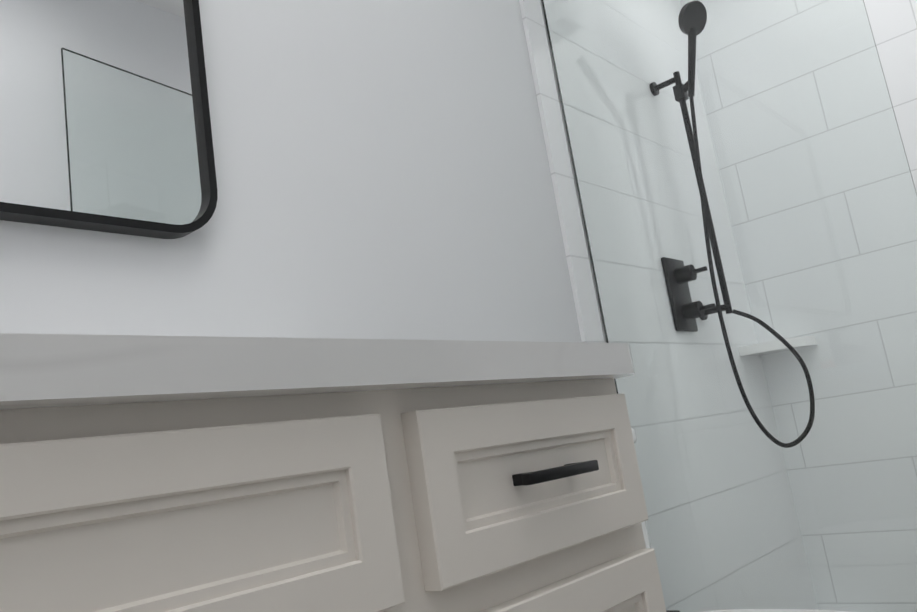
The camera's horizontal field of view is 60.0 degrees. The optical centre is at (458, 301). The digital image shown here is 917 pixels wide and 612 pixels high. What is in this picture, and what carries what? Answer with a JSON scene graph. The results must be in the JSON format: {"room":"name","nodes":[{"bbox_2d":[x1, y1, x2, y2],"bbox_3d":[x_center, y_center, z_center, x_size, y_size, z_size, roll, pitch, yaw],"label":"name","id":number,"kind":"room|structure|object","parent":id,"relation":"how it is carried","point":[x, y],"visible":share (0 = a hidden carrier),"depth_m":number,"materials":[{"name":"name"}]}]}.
{"room":"bathroom","nodes":[
{"label":"bathroom","id":0,"kind":"room"},
{"bbox_2d":[0,0,581,341],"bbox_3d":[-0.197,-0.203,1.530,0.120,2.580,3.760,-18,-14,39],"label":"wall","id":1,"kind":"structure","parent":0,"point":[382,168],"depth_m":1.44,"materials":[{"name":"white paint"}]},
{"bbox_2d":[0,0,217,238],"bbox_3d":[-0.824,-0.566,0.798,0.030,0.924,1.220,-18,-14,39],"label":"mirror","id":2,"kind":"object","parent":1,"relation":"attached to","point":[105,123],"visible":0.96,"depth_m":1.08,"materials":[{"name":"black metal"}]},
{"bbox_2d":[519,0,817,611],"bbox_3d":[0.627,-0.163,2.390,0.012,2.580,1.140,-18,-14,39],"label":"wall tile","id":3,"kind":"structure","parent":1,"relation":"attached to","point":[585,296],"depth_m":2.27,"materials":[{"name":"white tile"}]},
{"bbox_2d":[542,0,916,611],"bbox_3d":[0.615,-0.140,1.773,0.730,2.114,0.028,-18,-14,39],"label":"glass panel","id":4,"kind":"object","parent":3,"relation":"attached to","point":[583,213],"visible":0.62,"depth_m":1.74,"materials":[{"name":"clear glass"}]},
{"bbox_2d":[650,1,814,447],"bbox_3d":[0.756,-0.246,2.358,0.259,1.372,0.261,-18,-14,39],"label":"shower head","id":5,"kind":"object","parent":3,"relation":"attached to","point":[683,273],"depth_m":2.38,"materials":[{"name":"black metal"}]},
{"bbox_3d":[0.601,0.886,0.777,1.790,0.060,3.820,-18,-14,39],"label":"floor","id":6,"kind":"structure","parent":0,"visible":0},
{"bbox_2d":[0,353,665,611],"bbox_3d":[-0.436,0.515,0.412,0.576,0.836,1.538,-18,-14,39],"label":"bathroom vanity","id":7,"kind":"object","parent":6,"relation":"on","point":[143,473],"depth_m":0.55,"materials":[{"name":"white paint"}]},
{"bbox_2d":[0,333,630,360],"bbox_3d":[-0.504,0.095,0.503,0.561,0.034,1.560,-18,-14,39],"label":"countertop","id":8,"kind":"structure","parent":7,"relation":"on","point":[13,346],"depth_m":0.53,"materials":[{"name":"white stone"}]},
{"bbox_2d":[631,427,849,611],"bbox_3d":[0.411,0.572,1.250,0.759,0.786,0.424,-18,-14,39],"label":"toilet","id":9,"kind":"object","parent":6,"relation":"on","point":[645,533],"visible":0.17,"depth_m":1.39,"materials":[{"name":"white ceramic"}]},
{"bbox_3d":[1.587,-0.309,2.406,1.490,2.580,0.120,-18,-14,39],"label":"wall","id":10,"kind":"structure","parent":0,"visible":0},
{"bbox_2d":[680,0,916,611],"bbox_3d":[1.544,-0.312,2.356,1.466,2.580,0.012,-18,-14,39],"label":"wall tile","id":11,"kind":"structure","parent":10,"relation":"attached to","point":[893,23],"depth_m":2.60,"materials":[{"name":"white tile"}]},
{"bbox_2d":[738,336,816,355],"bbox_3d":[1.052,0.145,2.617,0.190,0.030,0.190,-18,-14,39],"label":"shelf","id":12,"kind":"object","parent":11,"relation":"attached to","point":[775,347],"depth_m":2.58,"materials":[{"name":"white ceramic"}]}
]}

